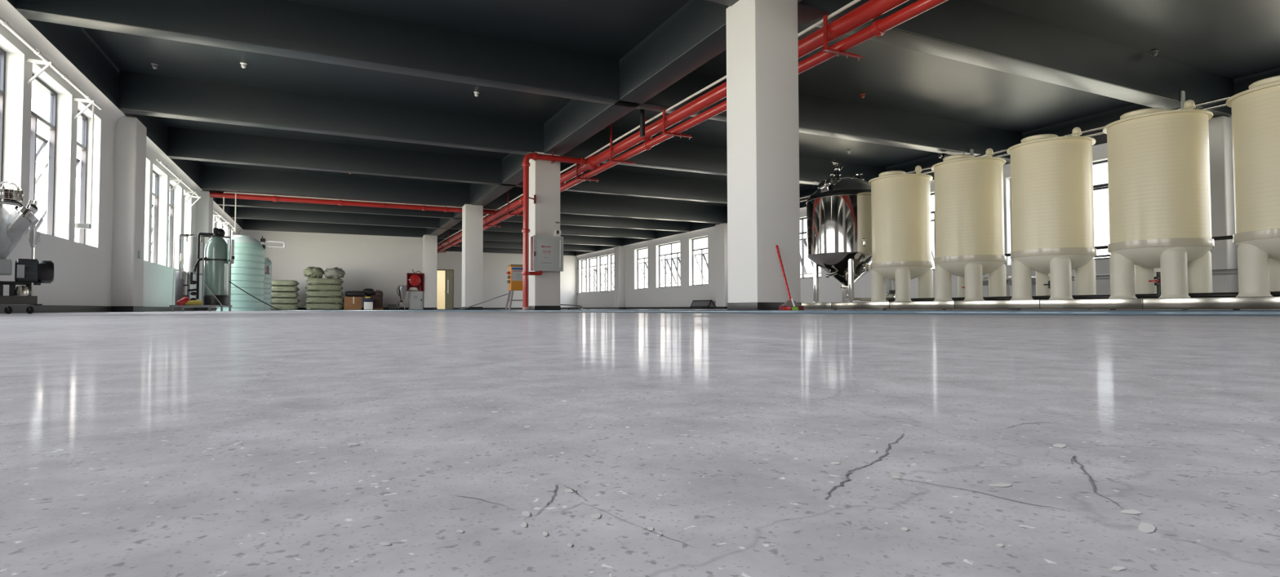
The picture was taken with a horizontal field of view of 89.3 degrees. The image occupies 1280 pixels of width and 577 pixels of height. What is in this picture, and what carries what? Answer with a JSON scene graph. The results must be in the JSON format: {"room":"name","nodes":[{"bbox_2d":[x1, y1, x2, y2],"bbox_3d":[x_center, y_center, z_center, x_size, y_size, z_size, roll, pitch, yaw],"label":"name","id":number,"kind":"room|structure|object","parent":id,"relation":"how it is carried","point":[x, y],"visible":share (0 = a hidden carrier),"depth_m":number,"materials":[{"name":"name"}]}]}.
{"room":"factory floor","nodes":[
{"label":"factory floor","id":0,"kind":"room"},
{"bbox_2d":[0,0,242,307],"bbox_3d":[-7.343,-1.447,7.379,0.400,3.460,45.600,1,-2,-26],"label":"wall","id":1,"kind":"structure","parent":0,"point":[82,273],"depth_m":9.59,"materials":[{"name":"paint"}]},
{"bbox_2d":[0,47,5,205],"bbox_3d":[-7.668,-1.836,7.055,0.636,2.120,1.420,1,-2,-26],"label":"window","id":2,"kind":"structure","parent":1,"relation":"in","point":[2,53],"depth_m":7.81,"materials":[{"name":"metal"}]},
{"bbox_2d":[27,73,57,235],"bbox_3d":[-8.397,-1.788,8.557,0.636,2.120,1.420,1,-2,-26],"label":"window","id":3,"kind":"structure","parent":1,"relation":"in","point":[51,126],"depth_m":9.24,"materials":[{"name":"metal"}]},
{"bbox_2d":[0,17,102,228],"bbox_3d":[-7.167,-1.948,7.396,0.260,1.942,5.650,1,-2,-26],"label":"air line","id":4,"kind":"object","parent":1,"relation":"attached to","point":[77,225],"visible":1,"depth_m":9.01,"materials":[{"name":"white plastic"}]},
{"bbox_2d":[35,110,88,244],"bbox_3d":[-9.056,-1.745,9.915,0.636,2.120,1.100,1,-2,-26],"label":"window","id":5,"kind":"structure","parent":1,"relation":"in","point":[83,146],"depth_m":10.49,"materials":[{"name":"metal"}]},
{"bbox_2d":[0,304,217,313],"bbox_3d":[-7.245,0.230,7.262,0.012,0.100,45.400,1,-2,-26],"label":"baseboard","id":6,"kind":"structure","parent":1,"relation":"attached to","point":[16,308],"depth_m":9.51,"materials":[{"name":"paint"}]},
{"bbox_2d":[111,115,146,311],"bbox_3d":[-9.238,-1.310,11.692,0.372,3.460,0.732,1,-2,-26],"label":"pilaster","id":7,"kind":"object","parent":1,"relation":"attached to","point":[130,139],"visible":0.8,"depth_m":11.41,"materials":[{"name":"paint"}]},
{"bbox_2d":[151,170,158,263],"bbox_3d":[-11.172,-1.607,14.271,0.636,2.120,1.420,1,-2,-26],"label":"window","id":8,"kind":"structure","parent":1,"relation":"in","point":[155,195],"depth_m":14.99,"materials":[{"name":"metal"}]},
{"bbox_2d":[151,184,173,267],"bbox_3d":[-11.902,-1.559,15.773,0.636,2.120,1.420,1,-2,-26],"label":"window","id":9,"kind":"structure","parent":1,"relation":"in","point":[171,205],"depth_m":16.49,"materials":[{"name":"metal"}]},
{"bbox_2d":[155,159,200,207],"bbox_3d":[-11.213,-2.469,15.764,0.245,0.369,4.800,1,-2,-26],"label":"air line","id":10,"kind":"object","parent":1,"relation":"attached to","point":[178,179],"visible":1,"depth_m":15.68,"materials":[{"name":"white plastic"}]},
{"bbox_2d":[194,190,213,311],"bbox_3d":[-12.738,-1.081,18.899,0.372,3.460,0.762,1,-2,-26],"label":"pilaster","id":11,"kind":"object","parent":1,"relation":"attached to","point":[204,206],"visible":0.56,"depth_m":18.60,"materials":[{"name":"paint"}]},
{"bbox_2d":[213,209,234,235],"bbox_3d":[-14.619,-2.246,22.777,0.245,0.369,5.200,1,-2,-26],"label":"air line","id":12,"kind":"object","parent":1,"relation":"attached to","point":[215,211],"visible":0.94,"depth_m":22.54,"materials":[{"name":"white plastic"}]},
{"bbox_2d":[239,229,422,310],"bbox_3d":[-13.881,-0.766,29.421,7.900,3.480,0.212,1,-2,-26],"label":"wall","id":13,"kind":"structure","parent":0,"point":[383,264],"depth_m":29.65,"materials":[{"name":"paint"}]},
{"bbox_2d":[436,270,445,309],"bbox_3d":[-12.557,-0.040,41.336,4.500,2.750,0.200,1,-2,-26],"label":"wall","id":14,"kind":"structure","parent":0,"point":[440,273],"depth_m":41.17,"materials":[{"name":"beige paint"}]},
{"bbox_2d":[437,251,577,307],"bbox_3d":[-8.817,-0.454,40.052,10.900,3.480,0.200,1,-2,-26],"label":"wall","id":15,"kind":"structure","parent":0,"point":[495,268],"depth_m":39.99,"materials":[{"name":"paint"}]},
{"bbox_2d":[436,269,453,309],"bbox_3d":[-11.527,0.051,38.352,1.050,2.380,0.921,1,-2,-26],"label":"door","id":16,"kind":"structure","parent":15,"relation":"in","point":[449,273],"depth_m":38.35,"materials":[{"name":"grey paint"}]},
{"bbox_2d":[453,307,577,309],"bbox_3d":[-8.789,1.232,39.894,10.450,0.100,0.012,1,-2,-26],"label":"baseboard","id":17,"kind":"structure","parent":15,"relation":"attached to","point":[454,308],"depth_m":40.08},
{"bbox_2d":[0,309,1279,576],"bbox_3d":[-1.368,0.628,15.859,18.600,0.200,56.150,1,-2,-26],"label":"floor","id":18,"kind":"structure","parent":0,"point":[157,443],"depth_m":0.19,"materials":[{"name":"concrete"}]},
{"bbox_2d":[0,181,53,314],"bbox_3d":[-6.294,-0.406,6.406,0.756,1.315,0.439,2,-2,-43],"label":"machine","id":19,"kind":"object","parent":18,"relation":"on","point":[14,225],"visible":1,"depth_m":6.41,"materials":[{"name":"grey metal"}]},
{"bbox_2d":[14,285,30,295],"bbox_3d":[-6.112,0.021,6.416,0.110,0.100,0.117,2,-2,-43],"label":"cup","id":20,"kind":"object","parent":19,"relation":"on","point":[21,290],"depth_m":6.38,"materials":[{"name":"silver metal"}]},
{"bbox_2d":[169,227,234,311],"bbox_3d":[-9.046,-0.423,13.422,1.082,1.791,0.535,1,-2,-34],"label":"water filter skid","id":21,"kind":"object","parent":18,"relation":"on","point":[216,256],"visible":0.96,"depth_m":13.36,"materials":[{"name":"metal"}]},
{"bbox_2d":[176,297,202,305],"bbox_3d":[-9.102,0.274,13.117,0.450,0.210,0.179,1,-2,-34],"label":"gloves","id":22,"kind":"object","parent":21,"relation":"on","point":[185,300],"visible":1,"depth_m":13.05,"materials":[{"name":"red plastic"}]},
{"bbox_2d":[216,235,285,311],"bbox_3d":[-9.595,-0.373,15.818,1.325,1.840,0.999,0,-2,11],"label":"water tank","id":23,"kind":"object","parent":18,"relation":"on","point":[247,272],"visible":0.66,"depth_m":15.54,"materials":[{"name":"teal plastic"}]},
{"bbox_2d":[262,257,271,311],"bbox_3d":[-10.508,-0.138,17.533,0.939,1.480,0.939,1,-2,-29],"label":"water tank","id":24,"kind":"object","parent":18,"relation":"on","point":[268,266],"visible":0.29,"depth_m":17.47,"materials":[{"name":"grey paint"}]},
{"bbox_2d":[270,303,299,310],"bbox_3d":[-14.966,0.777,27.240,1.192,0.270,0.825,1,-2,-26],"label":"sack","id":25,"kind":"object","parent":18,"relation":"on","point":[285,306],"visible":0.79,"depth_m":26.94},
{"bbox_2d":[270,297,300,304],"bbox_3d":[-14.950,0.528,27.254,1.167,0.269,0.826,1,-2,-26],"label":"sack","id":26,"kind":"object","parent":25,"relation":"on","point":[273,300],"visible":0.81,"depth_m":26.93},
{"bbox_2d":[270,292,298,297],"bbox_3d":[-14.983,0.276,27.243,1.148,0.270,0.825,1,-2,-26],"label":"sack","id":27,"kind":"object","parent":26,"relation":"on","point":[273,295],"visible":0.76,"depth_m":26.92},
{"bbox_2d":[271,285,299,292],"bbox_3d":[-14.954,0.027,27.265,1.131,0.271,0.828,1,-2,-26],"label":"sack","id":28,"kind":"object","parent":27,"relation":"on","point":[277,288],"visible":0.8,"depth_m":26.95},
{"bbox_2d":[271,280,299,286],"bbox_3d":[-14.962,-0.220,27.270,1.108,0.269,0.826,1,-2,-26],"label":"sack","id":29,"kind":"object","parent":28,"relation":"on","point":[274,282],"visible":0.91,"depth_m":26.96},
{"bbox_2d":[304,303,343,310],"bbox_3d":[-13.590,0.785,27.908,1.544,0.308,0.949,1,-2,-26],"label":"sack","id":30,"kind":"object","parent":18,"relation":"on","point":[308,306],"visible":0.96,"depth_m":27.52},
{"bbox_2d":[305,297,343,303],"bbox_3d":[-13.572,0.516,27.925,1.527,0.310,0.957,1,-2,-26],"label":"sack","id":31,"kind":"object","parent":30,"relation":"on","point":[310,300],"visible":0.94,"depth_m":27.54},
{"bbox_2d":[304,290,343,297],"bbox_3d":[-13.592,0.245,27.921,1.508,0.310,0.952,1,-2,-26],"label":"sack","id":32,"kind":"object","parent":31,"relation":"on","point":[310,293],"visible":0.94,"depth_m":27.52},
{"bbox_2d":[304,284,342,291],"bbox_3d":[-13.609,-0.024,27.931,1.488,0.297,0.949,1,-2,-26],"label":"sack","id":33,"kind":"object","parent":32,"relation":"on","point":[326,287],"visible":0.88,"depth_m":27.54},
{"bbox_2d":[306,278,343,284],"bbox_3d":[-13.581,-0.296,27.949,1.464,0.305,0.960,1,-2,-26],"label":"sack","id":34,"kind":"object","parent":33,"relation":"on","point":[309,281],"visible":0.92,"depth_m":27.56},
{"bbox_2d":[303,266,324,278],"bbox_3d":[-13.952,-0.659,27.723,0.789,0.555,0.643,1,-2,-32],"label":"sack","id":35,"kind":"object","parent":34,"relation":"on","point":[310,272],"visible":0.95,"depth_m":27.52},
{"bbox_2d":[323,266,345,278],"bbox_3d":[-13.214,-0.654,28.015,0.849,0.553,0.634,0,-2,-17],"label":"sack","id":36,"kind":"object","parent":34,"relation":"on","point":[335,273],"visible":0.98,"depth_m":27.82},
{"bbox_2d":[343,297,361,310],"bbox_3d":[-12.545,0.650,28.306,0.700,0.574,0.504,1,-2,-26],"label":"cardboard box","id":37,"kind":"object","parent":18,"relation":"on","point":[349,303],"visible":1,"depth_m":28.08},
{"bbox_2d":[345,290,365,297],"bbox_3d":[-12.487,0.240,28.432,0.814,0.286,0.472,1,-2,-26],"label":"bag","id":38,"kind":"object","parent":37,"relation":"on","point":[352,293],"visible":1,"depth_m":28.27,"materials":[{"name":"fabric"}]},
{"bbox_2d":[364,302,373,310],"bbox_3d":[-11.909,0.749,28.413,0.360,0.380,0.300,1,-2,-26],"label":"canister","id":39,"kind":"object","parent":18,"relation":"on","point":[367,305],"visible":1,"depth_m":28.28,"materials":[{"name":"plastic"}]},
{"bbox_2d":[367,289,382,310],"bbox_3d":[-11.857,0.520,28.911,0.744,0.934,0.437,1,-2,-26],"label":"suitcase","id":40,"kind":"object","parent":18,"relation":"on","point":[378,295],"visible":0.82,"depth_m":28.82,"materials":[{"name":"fabric"}]},
{"bbox_2d":[362,288,374,295],"bbox_3d":[-12.051,0.162,28.770,0.496,0.342,0.382,1,-2,-26],"label":"bag","id":41,"kind":"object","parent":40,"relation":"on","point":[367,291],"visible":0.92,"depth_m":28.64,"materials":[{"name":"plastic"}]},
{"bbox_2d":[396,285,407,309],"bbox_3d":[-10.793,0.418,29.444,0.398,1.103,0.398,-1,-2,14],"label":"funnel","id":42,"kind":"object","parent":18,"relation":"on","point":[402,289],"visible":1,"depth_m":29.33,"materials":[{"name":"metal"}]},
{"bbox_2d":[408,291,422,310],"bbox_3d":[-10.329,0.559,29.882,0.600,0.840,0.350,1,-2,-26],"label":"base cabinet","id":43,"kind":"object","parent":18,"relation":"on","point":[415,298],"visible":1,"depth_m":29.73,"materials":[{"name":"grey metal"}]},
{"bbox_2d":[406,273,423,291],"bbox_3d":[-10.370,-0.290,29.895,0.720,0.820,0.300,1,-2,-26],"label":"hose reel","id":44,"kind":"object","parent":43,"relation":"on","point":[415,282],"visible":1,"depth_m":29.86,"materials":[{"name":"red paint"}]},
{"bbox_2d":[422,235,437,310],"bbox_3d":[-9.847,-0.748,30.363,0.592,3.480,0.572,1,-2,-26],"label":"column","id":45,"kind":"structure","parent":18,"relation":"on","point":[429,242],"depth_m":30.11,"materials":[{"name":"paint"}]},
{"bbox_2d":[461,204,483,309],"bbox_3d":[-5.584,-1.027,21.588,0.592,3.480,0.572,1,-2,-26],"label":"column","id":46,"kind":"structure","parent":18,"relation":"on","point":[472,215],"depth_m":21.34,"materials":[{"name":"paint"}]},
{"bbox_2d":[504,264,522,310],"bbox_3d":[-3.011,-0.021,16.489,0.775,1.155,0.415,1,-2,-26],"label":"box","id":47,"kind":"object","parent":18,"relation":"on","point":[515,277],"visible":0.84,"depth_m":16.29,"materials":[{"name":"orange metal"}]},
{"bbox_2d":[528,151,560,310],"bbox_3d":[-2.152,-1.251,14.521,0.592,3.480,0.572,1,-2,-26],"label":"column","id":48,"kind":"structure","parent":18,"relation":"on","point":[544,175],"depth_m":14.28,"materials":[{"name":"paint"}]},
{"bbox_2d":[530,235,563,271],"bbox_3d":[-2.022,-0.754,14.103,0.668,0.760,0.265,1,-2,-26],"label":"upper cabinet","id":49,"kind":"object","parent":48,"relation":"attached to","point":[546,251],"visible":1,"depth_m":14.00,"materials":[{"name":"grey metal"}]},
{"bbox_2d":[521,151,599,310],"bbox_3d":[-1.742,-1.582,14.220,1.761,4.120,0.326,1,-2,-24],"label":"pipe","id":50,"kind":"object","parent":18,"relation":"on","point":[526,164],"visible":0.92,"depth_m":13.79,"materials":[{"name":"metal"}]},
{"bbox_2d":[690,299,715,309],"bbox_3d":[2.703,0.685,27.538,0.456,0.395,1.500,1,-2,-26],"label":"panel","id":51,"kind":"object","parent":18,"relation":"on","point":[698,304],"visible":0.96,"depth_m":27.42,"materials":[{"name":"black plastic"}]},
{"bbox_2d":[725,0,801,310],"bbox_3d":[1.373,-1.482,7.264,0.592,3.480,0.572,1,-2,-26],"label":"column","id":52,"kind":"structure","parent":18,"relation":"on","point":[762,125],"depth_m":7.04,"materials":[{"name":"paint"}]},
{"bbox_2d":[266,310,1279,315],"bbox_3d":[-2.791,0.303,8.762,0.439,0.022,16.957,1,-2,-43],"label":"floor marking","id":53,"kind":"object","parent":18,"relation":"on","point":[824,312],"visible":0.92,"depth_m":3.98,"materials":[{"name":"paint"}]},
{"bbox_2d":[775,244,804,310],"bbox_3d":[1.526,-0.114,6.811,0.280,0.712,0.280,1,-2,-26],"label":"broom","id":54,"kind":"object","parent":18,"relation":"on","point":[790,304],"visible":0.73,"depth_m":6.72,"materials":[{"name":"red plastic"}]},
{"bbox_2d":[434,309,1279,311],"bbox_3d":[-0.987,0.263,7.594,2.624,0.022,12.247,1,-2,-31],"label":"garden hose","id":55,"kind":"object","parent":18,"relation":"on","point":[434,309],"visible":0.16,"depth_m":3.61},
{"bbox_2d":[982,275,1035,297],"bbox_3d":[7.468,0.100,13.356,0.900,0.660,0.900,1,-2,-26],"label":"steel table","id":56,"kind":"object","parent":18,"relation":"on","point":[985,280],"visible":0.2,"depth_m":13.13,"materials":[{"name":"silver metal"}]},
{"bbox_2d":[801,296,1279,310],"bbox_3d":[7.108,0.219,8.884,2.150,0.150,13.780,1,-2,-26],"label":"platform","id":57,"kind":"object","parent":18,"relation":"on","point":[1265,302],"visible":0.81,"depth_m":8.79,"materials":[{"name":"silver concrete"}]},
{"bbox_2d":[805,158,887,302],"bbox_3d":[4.480,-1.256,14.027,1.704,3.125,1.704,1,-2,-26],"label":"vessel","id":58,"kind":"object","parent":57,"relation":"on","point":[839,216],"visible":0.8,"depth_m":13.40,"materials":[{"name":"silver mirror"}]},
{"bbox_2d":[885,280,895,302],"bbox_3d":[5.003,0.015,13.002,0.251,0.520,0.321,1,-2,-26],"label":"pump","id":59,"kind":"object","parent":57,"relation":"on","point":[891,295],"visible":0.69,"depth_m":12.91,"materials":[{"name":"silver mirror"}]},
{"bbox_2d":[868,165,933,302],"bbox_3d":[5.081,-1.044,12.622,1.169,2.614,1.169,1,-2,-38],"label":"storage tank","id":60,"kind":"object","parent":57,"relation":"on","point":[900,201],"visible":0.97,"depth_m":12.19,"materials":[{"name":"beige plastic"}]},
{"bbox_2d":[931,147,1006,301],"bbox_3d":[5.728,-1.087,11.291,1.169,2.614,1.169,0,-2,-3],"label":"storage tank","id":61,"kind":"object","parent":57,"relation":"on","point":[969,207],"visible":0.97,"depth_m":10.87,"materials":[{"name":"beige plastic"}]},
{"bbox_2d":[1006,127,1096,300],"bbox_3d":[6.352,-1.127,10.005,1.169,2.614,1.169,0,-2,-3],"label":"storage tank","id":62,"kind":"object","parent":57,"relation":"on","point":[1053,233],"visible":0.96,"depth_m":9.60,"materials":[{"name":"beige plastic"}]},
{"bbox_2d":[888,291,1279,302],"bbox_3d":[7.333,0.080,7.952,0.070,0.070,10.900,1,-2,-26],"label":"drain pipe","id":63,"kind":"object","parent":57,"relation":"on","point":[1273,293],"visible":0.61,"depth_m":9.36,"materials":[{"name":"black plastic"}]},
{"bbox_2d":[1102,99,1214,298],"bbox_3d":[6.972,-1.168,8.729,1.169,2.614,1.169,0,-2,-3],"label":"storage tank","id":64,"kind":"object","parent":57,"relation":"on","point":[1159,184],"visible":0.94,"depth_m":8.35,"materials":[{"name":"beige plastic"}]},
{"bbox_2d":[1148,271,1160,297],"bbox_3d":[6.950,-0.041,8.714,0.152,0.360,0.182,1,-2,-26],"label":"valve","id":65,"kind":"object","parent":64,"relation":"attached to","point":[1157,278],"visible":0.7,"depth_m":8.68,"materials":[{"name":"black plastic"}]},
{"bbox_2d":[1226,75,1279,297],"bbox_3d":[7.579,-1.208,7.479,1.169,2.614,1.169,-2,-2,42],"label":"storage tank","id":66,"kind":"object","parent":57,"relation":"on","point":[1255,111],"visible":0.92,"depth_m":7.45,"materials":[{"name":"beige plastic"}]},
{"bbox_2d":[1004,235,1238,280],"bbox_3d":[10.129,-0.302,8.933,0.078,1.180,11.200,1,-2,-26],"label":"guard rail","id":67,"kind":"object","parent":18,"relation":"on","point":[1224,272],"visible":0.02,"depth_m":10.50,"materials":[{"name":"black metal"}]},
{"bbox_2d":[82,0,1279,206],"bbox_3d":[-1.379,-3.689,15.991,18.600,0.200,56.150,1,-2,-26],"label":"ceiling","id":68,"kind":"structure","parent":0,"point":[1233,39],"depth_m":10.99,"materials":[{"name":"paint"}]},
{"bbox_2d":[7,0,243,229],"bbox_3d":[-7.326,-3.517,7.397,0.400,0.680,45.500,1,-2,-26],"label":"ceiling beam","id":69,"kind":"structure","parent":68,"relation":"attached to","point":[73,42],"depth_m":10.07,"materials":[{"name":"paint"}]},
{"bbox_2d":[209,191,497,214],"bbox_3d":[-8.837,-3.010,20.605,8.685,0.840,0.190,1,-2,-26],"label":"pipe","id":70,"kind":"object","parent":68,"relation":"hanging from","point":[275,198],"visible":0.93,"depth_m":20.24,"materials":[{"name":"metal"}]},
{"bbox_2d":[222,191,495,213],"bbox_3d":[-8.589,-2.475,20.666,7.973,0.634,0.036,1,-2,-26],"label":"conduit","id":71,"kind":"object","parent":70,"relation":"attached to","point":[224,192],"visible":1,"depth_m":20.16,"materials":[{"name":"metal"}]},
{"bbox_2d":[243,218,622,246],"bbox_3d":[-9.032,-2.769,31.736,18.300,0.680,0.300,1,-2,-26],"label":"ceiling beam","id":72,"kind":"structure","parent":68,"relation":"attached to","point":[248,224],"depth_m":30.16,"materials":[{"name":"paint"}]},
{"bbox_2d":[231,206,656,239],"bbox_3d":[-7.276,-2.884,28.121,18.300,0.680,0.280,1,-2,-26],"label":"ceiling beam","id":73,"kind":"structure","parent":68,"relation":"attached to","point":[242,212],"depth_m":26.50,"materials":[{"name":"paint"}]},
{"bbox_2d":[217,191,690,231],"bbox_3d":[-5.804,-2.980,25.091,18.300,0.680,0.280,1,-2,-26],"label":"ceiling beam","id":74,"kind":"structure","parent":68,"relation":"attached to","point":[565,219],"depth_m":24.24,"materials":[{"name":"paint"}]},
{"bbox_2d":[200,165,727,223],"bbox_3d":[-4.485,-3.066,22.376,18.300,0.680,0.300,1,-2,-26],"label":"ceiling beam","id":75,"kind":"structure","parent":68,"relation":"attached to","point":[212,178],"depth_m":20.77,"materials":[{"name":"paint"}]},
{"bbox_2d":[167,126,799,204],"bbox_3d":[-2.586,-3.191,18.464,18.300,0.680,0.280,1,-2,-26],"label":"ceiling beam","id":76,"kind":"structure","parent":68,"relation":"attached to","point":[184,144],"depth_m":16.44,"materials":[{"name":"paint"}]},
{"bbox_2d":[118,70,885,185],"bbox_3d":[-0.930,-3.299,15.057,18.300,0.680,0.300,1,-2,-26],"label":"ceiling beam","id":77,"kind":"structure","parent":68,"relation":"attached to","point":[140,93],"depth_m":12.86,"materials":[{"name":"paint"}]},
{"bbox_2d":[437,245,574,255],"bbox_3d":[-8.822,-2.513,40.115,10.900,0.680,0.200,1,-2,-26],"label":"ceiling beam","id":78,"kind":"structure","parent":68,"relation":"attached to","point":[489,250],"depth_m":40.08,"materials":[{"name":"paint"}]},
{"bbox_2d":[437,238,596,251],"bbox_3d":[-10.665,-2.662,35.098,18.300,0.680,0.280,1,-2,-26],"label":"ceiling beam","id":79,"kind":"structure","parent":68,"relation":"attached to","point":[493,244],"depth_m":36.68,"materials":[{"name":"paint"}]},
{"bbox_2d":[15,0,1022,163],"bbox_3d":[0.852,-3.416,11.388,18.300,0.680,0.300,1,-2,-26],"label":"ceiling beam","id":80,"kind":"structure","parent":68,"relation":"attached to","point":[281,28],"depth_m":9.37,"materials":[{"name":"paint"}]},
{"bbox_2d":[799,90,1234,202],"bbox_3d":[9.257,-3.097,10.712,0.380,0.400,23.000,1,-2,-26],"label":"pipe","id":81,"kind":"object","parent":80,"relation":"hanging from","point":[1182,92],"visible":0.3,"depth_m":12.11,"materials":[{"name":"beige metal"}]},
{"bbox_2d":[575,163,599,182],"bbox_3d":[-1.232,-3.059,15.180,0.580,1.110,0.060,1,-2,-26],"label":"hanger","id":82,"kind":"object","parent":68,"relation":"hanging from","point":[576,177],"visible":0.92,"depth_m":15.10,"materials":[{"name":"red paint"}]},
{"bbox_2d":[426,0,801,235],"bbox_3d":[-1.784,-3.326,14.114,0.440,0.680,52.750,1,-2,-26],"label":"ceiling beam","id":83,"kind":"structure","parent":68,"relation":"attached to","point":[695,33],"depth_m":10.10,"materials":[{"name":"paint"}]},
{"bbox_2d":[608,123,635,165],"bbox_3d":[-0.359,-3.117,13.382,0.580,1.110,0.060,1,-2,-26],"label":"hanger","id":84,"kind":"object","parent":68,"relation":"hanging from","point":[611,159],"visible":0.96,"depth_m":13.27,"materials":[{"name":"red paint"}]},
{"bbox_2d":[638,108,644,137],"bbox_3d":[0.044,-3.218,11.557,0.220,1.020,0.220,1,-2,-26],"label":"ceiling dropper","id":85,"kind":"structure","parent":68,"relation":"hanging from","point":[642,111],"depth_m":11.51,"materials":[{"name":"black metal"}]},
{"bbox_2d":[661,110,692,139],"bbox_3d":[0.645,-3.182,11.314,0.580,1.110,0.060,1,-2,-26],"label":"hanger","id":86,"kind":"object","parent":68,"relation":"hanging from","point":[664,132],"visible":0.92,"depth_m":11.20,"materials":[{"name":"red paint"}]},
{"bbox_2d":[822,14,862,61],"bbox_3d":[2.401,-3.297,7.699,0.580,1.110,0.060,1,-2,-26],"label":"hanger","id":87,"kind":"object","parent":68,"relation":"hanging from","point":[824,48],"visible":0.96,"depth_m":7.59,"materials":[{"name":"red paint"}]},
{"bbox_2d":[574,67,1279,256],"bbox_3d":[7.463,-3.212,18.602,0.400,0.680,52.750,1,-2,-26],"label":"ceiling beam","id":88,"kind":"structure","parent":68,"relation":"attached to","point":[1241,84],"depth_m":14.36,"materials":[{"name":"paint"}]},
{"bbox_2d":[706,0,1234,117],"bbox_3d":[2.550,-3.527,7.890,18.300,0.680,0.380,1,-2,-26],"label":"ceiling beam","id":89,"kind":"structure","parent":68,"relation":"attached to","point":[973,32],"depth_m":9.27,"materials":[{"name":"paint"}]},
{"bbox_3d":[4.052,-3.405,4.301,0.580,1.110,0.060,1,-2,-26],"label":"hanger","id":90,"kind":"object","parent":68,"relation":"hanging from","visible":0},
{"bbox_2d":[437,0,908,249],"bbox_3d":[-1.054,-2.825,14.509,0.270,0.270,52.450,1,-2,-26],"label":"pipe","id":91,"kind":"object","parent":90,"relation":"hanging from","point":[870,10],"visible":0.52,"depth_m":9.98,"materials":[{"name":"metal"}]},
{"bbox_2d":[437,0,860,244],"bbox_3d":[-1.059,-2.964,14.316,0.040,0.060,51.500,1,-2,-26],"label":"conduit","id":92,"kind":"object","parent":91,"relation":"attached to","point":[853,2],"visible":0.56,"depth_m":10.48,"materials":[{"name":"metal"}]},
{"bbox_2d":[437,0,947,253],"bbox_3d":[-0.950,-2.643,14.553,0.176,0.188,52.450,1,-2,-26],"label":"pipe","id":93,"kind":"object","parent":90,"relation":"hanging from","point":[879,27],"visible":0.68,"depth_m":8.09,"materials":[{"name":"metal"}]},
{"bbox_2d":[575,116,1231,307],"bbox_3d":[7.425,-1.140,18.629,0.400,3.460,52.950,1,-2,-26],"label":"wall","id":94,"kind":"structure","parent":0,"point":[829,290],"depth_m":29.29,"materials":[{"name":"paint"}]},
{"bbox_2d":[581,259,595,293],"bbox_3d":[-3.253,-0.790,41.625,0.636,2.120,1.150,1,-2,-26],"label":"window","id":95,"kind":"structure","parent":94,"relation":"in","point":[582,268],"depth_m":41.97,"materials":[{"name":"metal"}]},
{"bbox_2d":[589,257,607,292],"bbox_3d":[-2.565,-0.835,40.209,0.636,2.120,1.540,1,-2,-26],"label":"window","id":96,"kind":"structure","parent":94,"relation":"in","point":[593,269],"depth_m":40.08,"materials":[{"name":"metal"}]},
{"bbox_2d":[600,255,613,291],"bbox_3d":[-1.812,-0.884,38.658,0.636,2.120,1.490,1,-2,-26],"label":"window","id":97,"kind":"structure","parent":94,"relation":"in","point":[605,264],"depth_m":38.80,"materials":[{"name":"metal"}]},
{"bbox_2d":[610,253,613,290],"bbox_3d":[-1.168,-0.926,37.332,0.636,2.120,1.100,1,-2,-26],"label":"window","id":98,"kind":"structure","parent":94,"relation":"in","point":[611,263],"depth_m":37.66,"materials":[{"name":"metal"}]},
{"bbox_2d":[613,245,625,309],"bbox_3d":[-1.097,-0.598,35.660,0.462,3.460,0.662,1,-2,-26],"label":"pilaster","id":99,"kind":"object","parent":94,"relation":"attached to","point":[619,251],"visible":1,"depth_m":35.39,"materials":[{"name":"paint"}]},
{"bbox_2d":[577,306,715,309],"bbox_3d":[7.422,0.536,18.463,0.012,0.100,52.750,1,-2,-26],"label":"baseboard","id":100,"kind":"structure","parent":94,"relation":"attached to","point":[626,308],"depth_m":31.95,"materials":[{"name":"paint"}]},
{"bbox_2d":[637,248,661,288],"bbox_3d":[0.487,-1.035,33.924,0.636,2.120,1.580,1,-2,-26],"label":"window","id":101,"kind":"structure","parent":94,"relation":"in","point":[643,259],"depth_m":34.11,"materials":[{"name":"metal"}]},
{"bbox_2d":[658,241,694,288],"bbox_3d":[1.769,-1.119,31.285,0.636,2.120,2.450,1,-2,-26],"label":"window","id":102,"kind":"structure","parent":94,"relation":"in","point":[677,258],"depth_m":31.67,"materials":[{"name":"metal"}]},
{"bbox_2d":[692,235,707,285],"bbox_3d":[3.003,-1.200,28.745,0.636,2.120,1.600,1,-2,-26],"label":"window","id":103,"kind":"structure","parent":94,"relation":"in","point":[702,254],"depth_m":28.92,"materials":[{"name":"metal"}]},
{"bbox_2d":[715,222,728,309],"bbox_3d":[3.434,-0.894,26.331,0.462,3.460,0.712,1,-2,-26],"label":"pilaster","id":104,"kind":"object","parent":94,"relation":"attached to","point":[721,229],"visible":0.72,"depth_m":26.11,"materials":[{"name":"paint"}]},
{"bbox_2d":[800,217,821,278],"bbox_3d":[5.938,-1.392,22.703,0.636,2.120,2.240,1,-2,-26],"label":"window","id":105,"kind":"structure","parent":94,"relation":"in","point":[803,240],"depth_m":22.58,"materials":[{"name":"metal"}]},
{"bbox_2d":[863,269,891,302],"bbox_3d":[6.971,-1.126,19.048,0.462,3.460,0.712,1,-2,-26],"label":"pilaster","id":106,"kind":"object","parent":94,"relation":"attached to","point":[867,277],"depth_m":19.02,"materials":[{"name":"paint"}]},
{"bbox_2d":[930,192,936,270],"bbox_3d":[8.571,-1.564,17.281,0.636,2.120,2.300,1,-2,-26],"label":"window","id":107,"kind":"structure","parent":94,"relation":"in","point":[931,212],"depth_m":17.68,"materials":[{"name":"metal"}]},
{"bbox_2d":[1092,160,1110,259],"bbox_3d":[10.106,-1.683,13.526,0.116,2.120,1.600,1,-2,-26],"label":"window","id":108,"kind":"structure","parent":94,"relation":"in","point":[1102,186],"depth_m":13.90,"materials":[{"name":"metal"}]},
{"bbox_2d":[1208,115,1238,293],"bbox_3d":[10.465,-1.355,11.855,0.462,3.460,0.612,1,-2,-26],"label":"pilaster","id":109,"kind":"object","parent":94,"relation":"attached to","point":[1224,252],"visible":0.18,"depth_m":11.58,"materials":[{"name":"paint"}]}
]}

